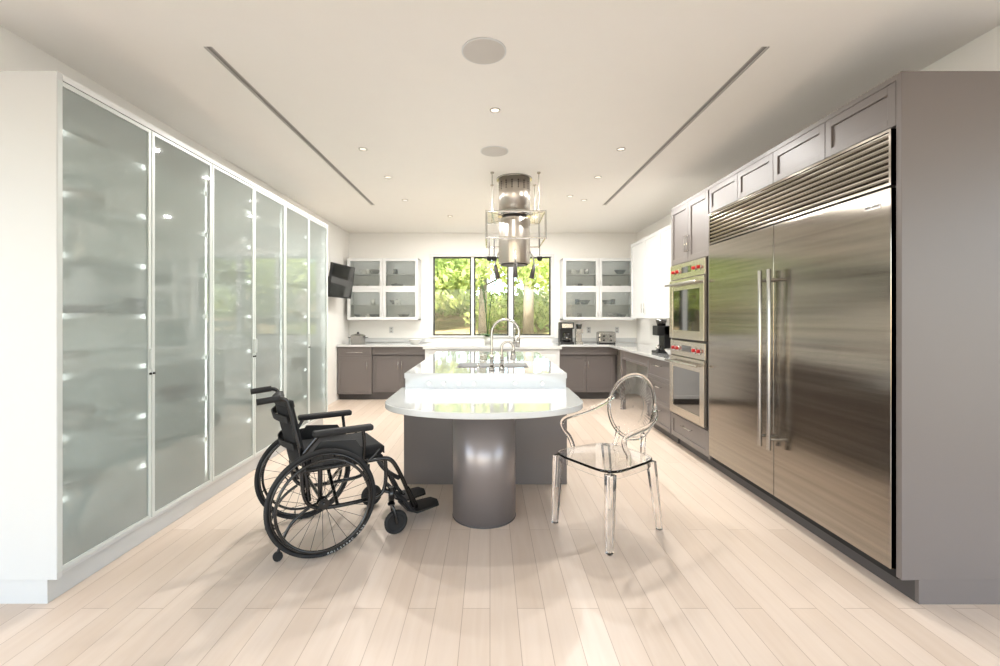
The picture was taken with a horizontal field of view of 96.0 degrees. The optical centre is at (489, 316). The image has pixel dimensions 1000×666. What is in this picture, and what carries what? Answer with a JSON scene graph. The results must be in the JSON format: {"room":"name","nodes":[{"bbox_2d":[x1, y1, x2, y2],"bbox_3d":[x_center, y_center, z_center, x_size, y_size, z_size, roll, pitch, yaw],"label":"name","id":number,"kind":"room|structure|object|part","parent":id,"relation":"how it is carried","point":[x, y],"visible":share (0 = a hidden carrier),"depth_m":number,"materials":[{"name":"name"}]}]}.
{"room":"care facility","nodes":[
{"label":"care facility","id":0,"kind":"room"},
{"bbox_2d":[0,25,348,404],"bbox_3d":[-2.575,-0.065,5.200,0.150,2.850,5.860,0,0,0],"label":"wall","id":1,"kind":"structure","parent":0,"point":[16,53],"depth_m":3.97,"materials":[{"name":"paint"}]},
{"bbox_2d":[328,262,354,298],"bbox_3d":[-2.342,-0.540,6.833,0.285,0.499,0.740,0,0,8],"label":"television","id":2,"kind":"object","parent":1,"relation":"attached to","point":[341,277],"visible":0.82,"depth_m":6.75,"materials":[{"name":"black plastic"}]},
{"bbox_2d":[349,233,636,380],"bbox_3d":[0.050,-0.065,8.055,5.100,2.850,0.150,0,0,0],"label":"wall","id":3,"kind":"structure","parent":0,"point":[361,245],"depth_m":7.98,"materials":[{"name":"paint"}]},
{"bbox_2d":[347,258,420,319],"bbox_3d":[-1.820,-0.475,7.795,1.200,1.050,0.362,0,0,0],"label":"upper cabinet","id":4,"kind":"object","parent":3,"relation":"attached to","point":[383,288],"visible":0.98,"depth_m":7.64,"materials":[{"name":"white paint"}]},
{"bbox_2d":[432,257,512,335],"bbox_3d":[0.035,-0.370,8.040,2.110,1.400,0.120,0,0,0],"label":"mullions","id":5,"kind":"object","parent":3,"relation":"attached to","point":[472,258],"visible":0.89,"depth_m":7.98,"materials":[{"name":"white paint"}]},
{"bbox_2d":[433,257,550,335],"bbox_3d":[0.035,-0.370,8.045,2.090,1.400,0.050,0,0,0],"label":"sash","id":6,"kind":"object","parent":5,"relation":"attached to","point":[434,258],"visible":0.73,"depth_m":8.02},
{"bbox_2d":[429,254,554,336],"bbox_3d":[0.035,-0.380,7.965,2.210,1.480,0.030,0,0,0],"label":"window frame","id":7,"kind":"structure","parent":3,"relation":"attached to","point":[431,255],"depth_m":7.97,"materials":[{"name":"paint"}]},
{"bbox_2d":[349,338,636,341],"bbox_3d":[0.050,0.407,7.972,5.090,0.075,0.012,0,0,0],"label":"backsplash","id":8,"kind":"structure","parent":3,"relation":"attached to","point":[366,339],"depth_m":7.97,"materials":[{"name":"white stone"}]},
{"bbox_2d":[560,258,634,319],"bbox_3d":[1.850,-0.475,7.795,1.220,1.050,0.362,0,0,0],"label":"upper cabinet","id":9,"kind":"object","parent":3,"relation":"attached to","point":[590,288],"visible":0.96,"depth_m":7.64,"materials":[{"name":"white paint"}]},
{"bbox_2d":[0,0,999,232],"bbox_3d":[0.050,-1.550,1.990,8.800,0.120,12.280,0,0,0],"label":"ceiling","id":10,"kind":"structure","parent":0,"point":[576,82],"depth_m":2.88,"materials":[{"name":"paint"}]},
{"bbox_2d":[204,47,373,204],"bbox_3d":[-1.556,-1.504,4.235,0.044,0.033,3.510,0,0,0],"label":"ceiling vent","id":11,"kind":"object","parent":10,"relation":"in","point":[218,57],"visible":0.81,"depth_m":3.25,"materials":[{"name":"grey metal"}]},
{"bbox_2d":[462,37,505,64],"bbox_3d":[-0.034,-1.486,2.520,0.250,0.008,0.250,0,0,0],"label":"ceiling speaker","id":12,"kind":"object","parent":10,"relation":"attached to","point":[480,50],"depth_m":2.50},
{"bbox_2d":[481,146,507,156],"bbox_3d":[0.040,-1.486,4.040,0.250,0.008,0.250,0,0,0],"label":"ceiling speaker","id":13,"kind":"object","parent":10,"relation":"attached to","point":[493,151],"depth_m":4.03},
{"bbox_2d":[490,108,499,112],"bbox_3d":[0.036,-1.489,3.239,0.078,0.010,0.078,0,0,0],"label":"recessed light","id":14,"kind":"object","parent":10,"relation":"in","point":[493,110],"visible":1,"depth_m":3.24,"materials":[{"name":"silver metal"}]},
{"bbox_2d":[485,172,546,278],"bbox_3d":[0.262,-0.947,4.840,0.620,1.085,0.640,0,0,0],"label":"chandelier","id":15,"kind":"object","parent":10,"relation":"attached to","point":[514,213],"visible":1,"depth_m":4.70,"materials":[{"name":"silver metal"}]},
{"bbox_2d":[494,251,499,278],"bbox_3d":[0.087,-0.566,4.784,0.098,0.323,0.054,0,0,0],"label":"utensil","id":16,"kind":"object","parent":15,"relation":"attached to","point":[496,271],"depth_m":4.77,"materials":[{"name":"black metal"}]},
{"bbox_3d":[0.262,-1.482,4.850,0.380,0.015,0.380,0,0,0],"label":"canopy plate","id":17,"kind":"part","parent":15,"relation":"part of","materials":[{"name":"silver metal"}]},
{"bbox_2d":[513,249,517,277],"bbox_3d":[0.262,-0.566,4.663,0.052,0.323,0.102,0,0,0],"label":"utensil","id":18,"kind":"object","parent":15,"relation":"attached to","point":[515,251],"depth_m":4.64,"materials":[{"name":"black metal"}]},
{"bbox_2d":[487,212,543,223],"bbox_3d":[0.262,-1.069,4.850,0.576,0.008,0.576,0,0,0],"label":"glass shelf","id":19,"kind":"object","parent":15,"relation":"attached to","point":[536,218],"depth_m":4.74,"materials":[{"name":"clear glass"}]},
{"bbox_2d":[529,251,535,278],"bbox_3d":[0.437,-0.566,4.784,0.098,0.323,0.054,0,0,0],"label":"utensil","id":20,"kind":"object","parent":15,"relation":"attached to","point":[532,272],"depth_m":4.77,"materials":[{"name":"black metal"}]},
{"bbox_2d":[603,47,768,204],"bbox_3d":[1.520,-1.504,4.235,0.044,0.033,3.510,0,0,0],"label":"ceiling vent","id":21,"kind":"object","parent":10,"relation":"in","point":[730,81],"visible":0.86,"depth_m":3.30,"materials":[{"name":"grey metal"}]},
{"bbox_2d":[0,399,999,665],"bbox_3d":[0.050,1.420,1.990,8.800,0.120,12.280,0,0,0],"label":"floor","id":22,"kind":"structure","parent":0,"point":[728,578],"depth_m":2.20,"materials":[{"name":"brown wood"}]},
{"bbox_2d":[0,71,327,603],"bbox_3d":[-2.257,0.100,3.893,0.466,2.520,3.545,0,0,0],"label":"tall cabinet","id":23,"kind":"object","parent":22,"relation":"on","point":[148,284],"visible":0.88,"depth_m":2.49,"materials":[{"name":"paint"}]},
{"bbox_3d":[-2.265,0.040,2.135,0.449,2.400,0.030,0,0,0],"label":"panel","id":24,"kind":"part","parent":23,"relation":"part of","materials":[{"name":"paint"}]},
{"bbox_3d":[-2.051,0.043,2.417,0.022,2.335,0.589,0,0,0],"label":"door frame","id":25,"kind":"part","parent":23,"relation":"part of","materials":[{"name":"metal"}]},
{"bbox_3d":[-2.046,0.043,2.417,0.001,2.291,0.545,0,0,0],"label":"door glass","id":26,"kind":"part","parent":23,"relation":"part of","materials":[{"name":"glass"}]},
{"bbox_3d":[-2.032,0.250,2.701,0.016,0.120,0.012,0,0,0],"label":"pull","id":27,"kind":"part","parent":23,"relation":"part of","materials":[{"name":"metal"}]},
{"bbox_3d":[-2.051,0.043,3.010,0.022,2.335,0.584,0,0,0],"label":"door frame","id":28,"kind":"part","parent":23,"relation":"part of","materials":[{"name":"glass"}]},
{"bbox_3d":[-2.046,0.043,3.010,0.001,2.291,0.540,0,0,0],"label":"door glass","id":29,"kind":"part","parent":23,"relation":"part of","materials":[{"name":"glass"}]},
{"bbox_3d":[-2.046,0.043,3.600,0.001,2.291,0.540,0,0,0],"label":"door glass","id":30,"kind":"part","parent":23,"relation":"part of","materials":[{"name":"glass"}]},
{"bbox_3d":[-2.051,0.043,3.600,0.022,2.335,0.584,0,0,0],"label":"door frame","id":31,"kind":"part","parent":23,"relation":"part of","materials":[{"name":"metal"}]},
{"bbox_3d":[-2.032,0.250,3.881,0.016,0.120,0.012,0,0,0],"label":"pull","id":32,"kind":"part","parent":23,"relation":"part of","materials":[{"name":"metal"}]},
{"bbox_3d":[-2.051,0.043,4.190,0.022,2.335,0.584,0,0,0],"label":"door frame","id":33,"kind":"part","parent":23,"relation":"part of","materials":[{"name":"glass"}]},
{"bbox_3d":[-2.046,0.043,4.190,0.001,2.291,0.540,0,0,0],"label":"door glass","id":34,"kind":"part","parent":23,"relation":"part of","materials":[{"name":"glass"}]},
{"bbox_3d":[-2.046,0.043,4.780,0.001,2.291,0.540,0,0,0],"label":"door glass","id":35,"kind":"part","parent":23,"relation":"part of","materials":[{"name":"glass"}]},
{"bbox_3d":[-2.051,0.043,4.780,0.022,2.335,0.584,0,0,0],"label":"door frame","id":36,"kind":"part","parent":23,"relation":"part of","materials":[{"name":"glass"}]},
{"bbox_3d":[-2.046,0.043,5.370,0.001,2.291,0.540,0,0,0],"label":"door glass","id":37,"kind":"part","parent":23,"relation":"part of","materials":[{"name":"glass"}]},
{"bbox_3d":[-2.051,0.043,5.370,0.022,2.335,0.584,0,0,0],"label":"door frame","id":38,"kind":"part","parent":23,"relation":"part of","materials":[{"name":"metal"}]},
{"bbox_2d":[250,386,438,561],"bbox_3d":[-0.903,0.898,2.923,1.127,0.923,0.676,0,0,-32],"label":"wheelchair","id":39,"kind":"object","parent":22,"relation":"on","point":[315,448],"visible":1,"depth_m":2.68,"materials":[{"name":"metal"}]},
{"bbox_3d":[-1.331,1.205,2.897,0.178,0.226,0.018,0,0,-32],"label":"antitip arm","id":40,"kind":"part","parent":39,"relation":"part of"},
{"bbox_3d":[-1.114,1.205,2.549,0.178,0.226,0.018,0,0,-32],"label":"antitip arm","id":41,"kind":"part","parent":39,"relation":"part of"},
{"bbox_3d":[-1.025,0.732,2.576,0.092,0.108,0.022,0,0,-9],"label":"arm","id":42,"kind":"part","parent":39,"relation":"part of"},
{"bbox_3d":[-0.991,1.005,2.626,0.028,0.240,0.028,0,0,-32],"label":"axle plate","id":43,"kind":"part","parent":39,"relation":"part of","materials":[{"name":"black metal"}]},
{"bbox_3d":[-1.084,1.010,3.052,0.519,0.253,0.024,0,0,-32],"label":"rail","id":44,"kind":"part","parent":39,"relation":"part of","materials":[{"name":"black metal"}]},
{"bbox_2d":[302,432,382,463],"bbox_3d":[-0.975,0.834,2.878,0.475,0.068,0.390,0,0,-32],"label":"seat cushion","id":45,"kind":"object","parent":39,"relation":"on","point":[372,445],"depth_m":2.87,"materials":[{"name":"black fabric"}]},
{"bbox_3d":[-1.015,0.797,3.127,0.031,0.227,0.046,0,0,-32],"label":"arm frame","id":46,"kind":"part","parent":39,"relation":"part of","materials":[{"name":"black metal"}]},
{"bbox_3d":[-0.866,1.010,2.704,0.519,0.253,0.024,0,0,-32],"label":"rail","id":47,"kind":"part","parent":39,"relation":"part of","materials":[{"name":"black metal"}]},
{"bbox_3d":[-0.785,1.063,2.779,0.712,0.384,0.068,0,0,-32],"label":"seat rail","id":48,"kind":"part","parent":39,"relation":"part of","materials":[{"name":"black metal"}]},
{"bbox_3d":[-0.769,0.797,2.733,0.031,0.227,0.046,0,0,-32],"label":"arm frame","id":49,"kind":"part","parent":39,"relation":"part of","materials":[{"name":"black metal"}]},
{"bbox_3d":[-0.725,0.856,2.749,0.111,0.100,0.015,0,0,-22],"label":"brake lever","id":50,"kind":"part","parent":39,"relation":"part of","materials":[{"name":"black metal"}]},
{"bbox_3d":[-0.988,1.063,3.106,0.714,0.384,0.059,0,0,-29],"label":"seat rail","id":51,"kind":"part","parent":39,"relation":"part of","materials":[{"name":"black metal"}]},
{"bbox_3d":[-0.616,1.115,2.808,0.046,0.110,0.046,0,0,-32],"label":"caster stem","id":52,"kind":"part","parent":39,"relation":"part of","materials":[{"name":"black metal"}]},
{"bbox_2d":[385,352,582,528],"bbox_3d":[-0.040,0.903,4.260,1.350,0.914,3.180,0,0,0],"label":"kitchen island","id":53,"kind":"object","parent":22,"relation":"on","point":[483,433],"visible":0.99,"depth_m":3.44,"materials":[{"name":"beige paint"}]},
{"bbox_2d":[404,352,566,377],"bbox_3d":[-0.035,0.470,4.725,1.300,0.040,2.250,0,0,0],"label":"island countertop","id":54,"kind":"structure","parent":53,"relation":"on","point":[440,364],"depth_m":3.93,"materials":[{"name":"white stone"}]},
{"bbox_2d":[477,359,483,369],"bbox_3d":[-0.082,0.404,3.800,0.065,0.092,0.028,0,0,0],"label":"soap dispenser","id":55,"kind":"object","parent":54,"relation":"on","point":[478,364],"visible":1,"depth_m":3.79,"materials":[{"name":"silver metal"}]},
{"bbox_2d":[488,318,519,370],"bbox_3d":[0.122,0.230,3.748,0.269,0.440,0.120,0,0,0],"label":"kitchen faucet","id":56,"kind":"object","parent":54,"relation":"on","point":[491,368],"visible":1,"depth_m":3.77,"materials":[{"name":"silver metal"}]},
{"bbox_3d":[0.129,0.170,3.780,0.250,0.320,0.022,0,0,0],"label":"spout","id":57,"kind":"part","parent":56,"relation":"part of","materials":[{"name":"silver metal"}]},
{"bbox_2d":[499,340,514,369],"bbox_3d":[0.130,0.324,3.812,0.145,0.250,0.106,0,0,-40],"label":"filter faucet","id":58,"kind":"object","parent":54,"relation":"on","point":[501,367],"visible":1,"depth_m":3.81,"materials":[{"name":"silver metal"}]},
{"bbox_3d":[0.150,0.264,3.820,0.121,0.130,0.022,0,0,0],"label":"spout","id":59,"kind":"part","parent":58,"relation":"part of","materials":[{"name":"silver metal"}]},
{"bbox_2d":[475,356,547,360],"bbox_3d":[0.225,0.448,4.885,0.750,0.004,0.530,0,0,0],"label":"sink","id":60,"kind":"object","parent":54,"relation":"in","point":[486,358],"depth_m":4.84,"materials":[{"name":"silver metal"}]},
{"bbox_3d":[-0.037,0.985,3.667,1.325,0.750,0.025,0,0,0],"label":"panel","id":61,"kind":"part","parent":53,"relation":"part of","materials":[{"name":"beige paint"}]},
{"bbox_2d":[336,338,647,398],"bbox_3d":[0.050,0.865,7.429,5.090,0.990,1.098,0,0,0],"label":"base cabinet","id":62,"kind":"object","parent":22,"relation":"on","point":[376,368],"depth_m":7.41,"materials":[{"name":"grey paint"}]},
{"bbox_3d":[-2.205,0.575,7.340,0.546,0.166,0.020,0,0,0],"label":"drawer","id":63,"kind":"part","parent":62,"relation":"part of","materials":[{"name":"beige paint"}]},
{"bbox_3d":[-2.205,0.960,7.340,0.546,0.596,0.020,0,0,0],"label":"door","id":64,"kind":"part","parent":62,"relation":"part of","materials":[{"name":"beige paint"}]},
{"bbox_2d":[348,332,367,343],"bbox_3d":[-2.229,0.349,7.600,0.288,0.200,0.254,0,0,-39],"label":"stock pot","id":65,"kind":"object","parent":62,"relation":"on","point":[358,338],"visible":1,"depth_m":7.50,"materials":[{"name":"silver metal"}]},
{"bbox_3d":[-2.229,0.382,7.600,0.252,0.135,0.252,0,0,0],"label":"pot","id":66,"kind":"part","parent":65,"relation":"part of","materials":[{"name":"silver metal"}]},
{"bbox_3d":[-1.705,0.935,7.420,0.446,0.606,0.020,0,0,0],"label":"recess door","id":67,"kind":"part","parent":62,"relation":"part of","materials":[{"name":"beige paint"}]},
{"bbox_3d":[-1.255,0.935,7.420,0.446,0.606,0.020,0,0,0],"label":"recess door","id":68,"kind":"part","parent":62,"relation":"part of","materials":[{"name":"beige paint"}]},
{"bbox_2d":[408,339,421,343],"bbox_3d":[-1.258,0.412,7.550,0.231,0.075,0.231,0,0,0],"label":"bowl","id":69,"kind":"object","parent":62,"relation":"on","point":[413,341],"visible":1,"depth_m":7.49,"materials":[{"name":"ceramic"}]},
{"bbox_3d":[-0.741,0.880,6.920,0.514,0.756,0.020,0,0,0],"label":"door","id":70,"kind":"part","parent":62,"relation":"part of","materials":[{"name":"white paint"}]},
{"bbox_3d":[-0.224,0.880,6.920,0.514,0.756,0.020,0,0,0],"label":"door","id":71,"kind":"part","parent":62,"relation":"part of","materials":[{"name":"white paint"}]},
{"bbox_2d":[474,272,499,343],"bbox_3d":[-0.035,-0.157,7.541,0.503,1.202,0.488,0,0,11],"label":"potted orchid","id":72,"kind":"object","parent":62,"relation":"on","point":[486,336],"visible":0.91,"depth_m":7.51,"materials":[{"name":"plant"}]},
{"bbox_3d":[-0.040,0.385,7.550,0.140,0.120,0.140,0,0,0],"label":"pot","id":73,"kind":"part","parent":72,"relation":"part of","materials":[{"name":"ceramic"}]},
{"bbox_2d":[336,342,647,348],"bbox_3d":[0.050,0.470,7.428,5.090,0.050,1.095,0,0,0],"label":"countertop","id":74,"kind":"structure","parent":62,"relation":"on","point":[426,345],"depth_m":7.30,"materials":[{"name":"white stone"}]},
{"bbox_3d":[0.294,0.880,6.920,0.514,0.756,0.020,0,0,0],"label":"door","id":75,"kind":"part","parent":62,"relation":"part of","materials":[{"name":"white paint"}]},
{"bbox_2d":[509,320,515,342],"bbox_3d":[0.422,0.249,7.672,0.116,0.390,0.209,0,0,-24],"label":"sink faucet","id":76,"kind":"object","parent":62,"relation":"on","point":[513,337],"visible":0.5,"depth_m":7.73,"materials":[{"name":"silver metal"}]},
{"bbox_3d":[0.811,0.880,6.920,0.514,0.756,0.020,0,0,0],"label":"door","id":77,"kind":"part","parent":62,"relation":"part of","materials":[{"name":"white paint"}]},
{"bbox_2d":[558,322,573,343],"bbox_3d":[1.284,0.270,7.590,0.220,0.360,0.300,0,0,0],"label":"coffee maker","id":78,"kind":"object","parent":62,"relation":"on","point":[565,329],"visible":0.99,"depth_m":7.48,"materials":[{"name":"black plastic"}]},
{"bbox_3d":[1.355,0.935,7.420,0.466,0.606,0.020,0,0,0],"label":"recess door","id":79,"kind":"part","parent":62,"relation":"part of","materials":[{"name":"beige paint"}]},
{"bbox_2d":[575,324,582,343],"bbox_3d":[1.507,0.284,7.620,0.120,0.330,0.160,0,0,0],"label":"grinder","id":80,"kind":"object","parent":62,"relation":"on","point":[578,331],"visible":1,"depth_m":7.60,"materials":[{"name":"silver metal"}]},
{"bbox_3d":[1.825,0.935,7.420,0.466,0.606,0.020,0,0,0],"label":"recess door","id":81,"kind":"part","parent":62,"relation":"part of","materials":[{"name":"beige paint"}]},
{"bbox_2d":[596,332,615,343],"bbox_3d":[1.957,0.349,7.594,0.305,0.202,0.192,0,0,0],"label":"toaster","id":82,"kind":"object","parent":62,"relation":"on","point":[601,337],"visible":1,"depth_m":7.51,"materials":[{"name":"silver metal"}]},
{"bbox_2d":[551,373,662,555],"bbox_3d":[0.778,0.871,2.922,0.571,0.977,0.574,0,0,-33],"label":"armchair","id":83,"kind":"object","parent":22,"relation":"on","point":[632,410],"visible":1,"depth_m":2.93,"materials":[{"name":"clear plastic"}]},
{"bbox_3d":[0.446,1.135,2.974,0.063,0.450,0.053,0,0,-33],"label":"leg","id":84,"kind":"part","parent":83,"relation":"part of","materials":[{"name":"clear plastic"}]},
{"bbox_3d":[0.672,0.719,3.136,0.440,0.341,0.087,0,0,-21],"label":"arm","id":85,"kind":"part","parent":83,"relation":"part of"},
{"bbox_3d":[0.745,0.896,2.900,0.490,0.016,0.504,0,0,-33],"label":"seat","id":86,"kind":"part","parent":83,"relation":"part of","materials":[{"name":"clear plastic"}]},
{"bbox_3d":[0.691,1.135,2.596,0.063,0.450,0.053,0,0,-33],"label":"leg","id":87,"kind":"part","parent":83,"relation":"part of","materials":[{"name":"clear plastic"}]},
{"bbox_3d":[0.931,0.719,2.738,0.440,0.341,0.087,0,0,-45],"label":"arm","id":88,"kind":"part","parent":83,"relation":"part of"},
{"bbox_3d":[1.047,1.135,2.868,0.109,0.450,0.050,0,0,-33],"label":"leg","id":89,"kind":"part","parent":83,"relation":"part of","materials":[{"name":"clear plastic"}]},
{"bbox_2d":[608,345,679,443],"bbox_3d":[2.249,0.905,6.060,0.691,0.910,2.470,0,0,0],"label":"base cabinet","id":90,"kind":"object","parent":22,"relation":"on","point":[658,369],"depth_m":5.24,"materials":[{"name":"grey paint"}]},
{"bbox_3d":[1.970,0.923,6.650,0.060,0.873,0.060,0,0,0],"label":"desk leg","id":91,"kind":"part","parent":90,"relation":"part of","materials":[{"name":"beige paint"}]},
{"bbox_3d":[1.950,0.555,6.085,0.020,0.126,1.066,0,0,0],"label":"desk drawer","id":92,"kind":"part","parent":90,"relation":"part of","materials":[{"name":"beige paint"}]},
{"bbox_2d":[608,345,669,361],"bbox_3d":[2.257,0.468,6.060,0.675,0.035,2.470,0,0,0],"label":"countertop","id":93,"kind":"structure","parent":90,"relation":"on","point":[645,350],"depth_m":6.23,"materials":[{"name":"white stone"}]},
{"bbox_3d":[1.950,0.610,5.192,0.020,0.236,0.711,0,0,0],"label":"drawer","id":94,"kind":"part","parent":90,"relation":"part of","materials":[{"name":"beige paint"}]},
{"bbox_3d":[1.950,0.860,5.192,0.020,0.256,0.711,0,0,0],"label":"drawer","id":95,"kind":"part","parent":90,"relation":"part of","materials":[{"name":"beige paint"}]},
{"bbox_2d":[652,319,670,353],"bbox_3d":[2.140,0.239,5.620,0.180,0.420,0.200,0,0,0],"label":"coffee grinder","id":96,"kind":"object","parent":90,"relation":"on","point":[661,330],"visible":0.82,"depth_m":5.54,"materials":[{"name":"black plastic"}]},
{"bbox_2d":[655,345,660,350],"bbox_3d":[2.100,0.385,5.620,0.070,0.070,0.070,0,0,0],"label":"cup","id":97,"kind":"object","parent":96,"relation":"on","point":[658,347],"depth_m":5.59,"materials":[{"name":"silver metal"}]},
{"bbox_3d":[1.950,1.123,5.192,0.020,0.261,0.711,0,0,0],"label":"drawer","id":98,"kind":"part","parent":90,"relation":"part of","materials":[{"name":"beige paint"}]},
{"bbox_2d":[671,71,999,603],"bbox_3d":[2.247,0.100,3.470,0.686,2.520,2.700,0,0,0],"label":"cabinet surround","id":99,"kind":"object","parent":22,"relation":"on","point":[946,123],"visible":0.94,"depth_m":2.12,"materials":[{"name":"grey paint"}]},
{"bbox_3d":[1.950,-0.838,4.615,0.020,0.581,0.406,0,0,0],"label":"door","id":100,"kind":"part","parent":99,"relation":"part of","materials":[{"name":"beige paint"}]},
{"bbox_2d":[664,339,707,428],"bbox_3d":[2.142,0.620,4.405,0.597,0.770,0.770,0,0,0],"label":"wall oven","id":101,"kind":"object","parent":99,"relation":"in","point":[688,360],"visible":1,"depth_m":4.31,"materials":[{"name":"metal"}]},
{"bbox_3d":[1.877,0.448,4.405,0.067,0.024,0.710,0,0,0],"label":"door handle","id":102,"kind":"part","parent":101,"relation":"part of","materials":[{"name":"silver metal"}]},
{"bbox_3d":[1.925,0.696,4.405,0.030,0.595,0.770,0,0,0],"label":"door frame","id":103,"kind":"part","parent":101,"relation":"part of","materials":[{"name":"metal"}]},
{"bbox_3d":[1.930,0.315,4.405,0.020,0.151,0.770,0,0,0],"label":"control panel","id":104,"kind":"part","parent":101,"relation":"part of","materials":[{"name":"metal"}]},
{"bbox_2d":[664,257,707,342],"bbox_3d":[2.142,-0.155,4.405,0.597,0.770,0.770,0,0,0],"label":"wall oven","id":105,"kind":"object","parent":99,"relation":"in","point":[688,285],"visible":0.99,"depth_m":4.31,"materials":[{"name":"metal"}]},
{"bbox_3d":[1.877,-0.327,4.405,0.067,0.024,0.710,0,0,0],"label":"door handle","id":106,"kind":"part","parent":105,"relation":"part of","materials":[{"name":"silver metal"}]},
{"bbox_3d":[1.925,-0.080,4.405,0.030,0.595,0.770,0,0,0],"label":"door frame","id":107,"kind":"part","parent":105,"relation":"part of","materials":[{"name":"metal"}]},
{"bbox_3d":[1.930,-0.461,4.405,0.020,0.151,0.770,0,0,0],"label":"control panel","id":108,"kind":"part","parent":105,"relation":"part of","materials":[{"name":"metal"}]},
{"bbox_3d":[1.950,1.133,4.410,0.020,0.231,0.816,0,0,0],"label":"warming drawer","id":109,"kind":"part","parent":99,"relation":"part of","materials":[{"name":"beige paint"}]},
{"bbox_3d":[1.950,-0.838,4.205,0.020,0.581,0.406,0,0,0],"label":"door","id":110,"kind":"part","parent":99,"relation":"part of","materials":[{"name":"beige paint"}]},
{"bbox_3d":[1.950,-1.022,3.757,0.020,0.211,0.451,0,0,0],"label":"flap door","id":111,"kind":"part","parent":99,"relation":"part of","materials":[{"name":"beige paint"}]},
{"bbox_3d":[1.950,-1.022,3.308,0.020,0.211,0.441,0,0,0],"label":"flap door","id":112,"kind":"part","parent":99,"relation":"part of","materials":[{"name":"beige paint"}]},
{"bbox_3d":[1.950,-1.145,3.485,0.020,0.030,2.670,0,0,0],"label":"rail","id":113,"kind":"part","parent":99,"relation":"part of","materials":[{"name":"beige paint"}]},
{"bbox_3d":[1.950,-1.022,2.845,0.020,0.211,0.475,0,0,0],"label":"flap door","id":114,"kind":"part","parent":99,"relation":"part of","materials":[{"name":"beige paint"}]},
{"bbox_2d":[709,128,900,579],"bbox_3d":[2.216,0.175,3.062,0.729,2.170,1.821,0,0,0],"label":"built-in refrigerator","id":115,"kind":"object","parent":99,"relation":"in","point":[802,266],"visible":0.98,"depth_m":2.67,"materials":[{"name":"metal"}]},
{"bbox_3d":[1.949,0.295,3.514,0.042,1.840,0.902,0,0,0],"label":"door","id":116,"kind":"part","parent":115,"relation":"part of","materials":[{"name":"metal"}]},
{"bbox_3d":[1.889,0.285,3.110,0.077,1.210,0.028,0,0,0],"label":"handle","id":117,"kind":"part","parent":115,"relation":"part of","materials":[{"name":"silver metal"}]},
{"bbox_3d":[1.889,0.285,3.010,0.077,1.210,0.028,0,0,0],"label":"handle","id":118,"kind":"part","parent":115,"relation":"part of","materials":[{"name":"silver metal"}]},
{"bbox_3d":[1.949,-0.771,3.065,0.042,0.273,1.800,0,0,0],"label":"grille frame","id":119,"kind":"part","parent":115,"relation":"part of","materials":[{"name":"metal"}]},
{"bbox_3d":[1.949,0.295,2.611,0.042,1.840,0.892,0,0,0],"label":"door","id":120,"kind":"part","parent":115,"relation":"part of","materials":[{"name":"metal"}]},
{"bbox_3d":[1.950,-1.022,2.378,0.020,0.211,0.452,0,0,0],"label":"flap door","id":121,"kind":"part","parent":99,"relation":"part of","materials":[{"name":"beige paint"}]},
{"bbox_3d":[2.265,0.040,2.135,0.650,2.400,0.030,0,0,0],"label":"panel","id":122,"kind":"part","parent":99,"relation":"part of","materials":[{"name":"beige paint"}]},
{"bbox_2d":[637,25,999,376],"bbox_3d":[2.675,-0.065,5.200,0.150,2.850,5.860,0,0,0],"label":"wall","id":123,"kind":"structure","parent":0,"point":[982,53],"depth_m":2.49,"materials":[{"name":"paint"}]},
{"bbox_2d":[631,224,670,318],"bbox_3d":[2.413,-0.570,6.015,0.365,1.180,2.370,0,0,0],"label":"upper cabinet","id":124,"kind":"object","parent":123,"relation":"attached to","point":[650,255],"visible":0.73,"depth_m":6.30,"materials":[{"name":"paint"}]},
{"bbox_3d":[2.260,-0.570,6.895,0.020,1.176,0.586,0,0,0],"label":"door","id":125,"kind":"part","parent":124,"relation":"part of","materials":[{"name":"white paint"}]},
{"bbox_3d":[2.260,-0.570,6.305,0.020,1.176,0.586,0,0,0],"label":"door","id":126,"kind":"part","parent":124,"relation":"part of","materials":[{"name":"white paint"}]},
{"bbox_3d":[2.260,-0.570,5.715,0.020,1.176,0.586,0,0,0],"label":"door","id":127,"kind":"part","parent":124,"relation":"part of","materials":[{"name":"white paint"}]},
{"label":"outside","id":128,"kind":"structure","parent":0,"visible":0},
{"bbox_2d":[435,295,548,333],"bbox_3d":[0.000,-0.418,30.780,60.000,4.318,45.000,0,0,0],"label":"ground","id":129,"kind":"structure","parent":128,"point":[449,324],"depth_m":22.87,"materials":[{"name":"grass"},{"name":"soil"}]},
{"bbox_2d":[435,259,548,333],"bbox_3d":[1.084,-3.841,21.335,44.892,11.987,21.557,0,0,-7],"label":"woodland","id":130,"kind":"object","parent":129,"relation":"on","point":[452,276],"visible":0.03,"depth_m":16.85,"materials":[{"name":"green plant"}]}
]}

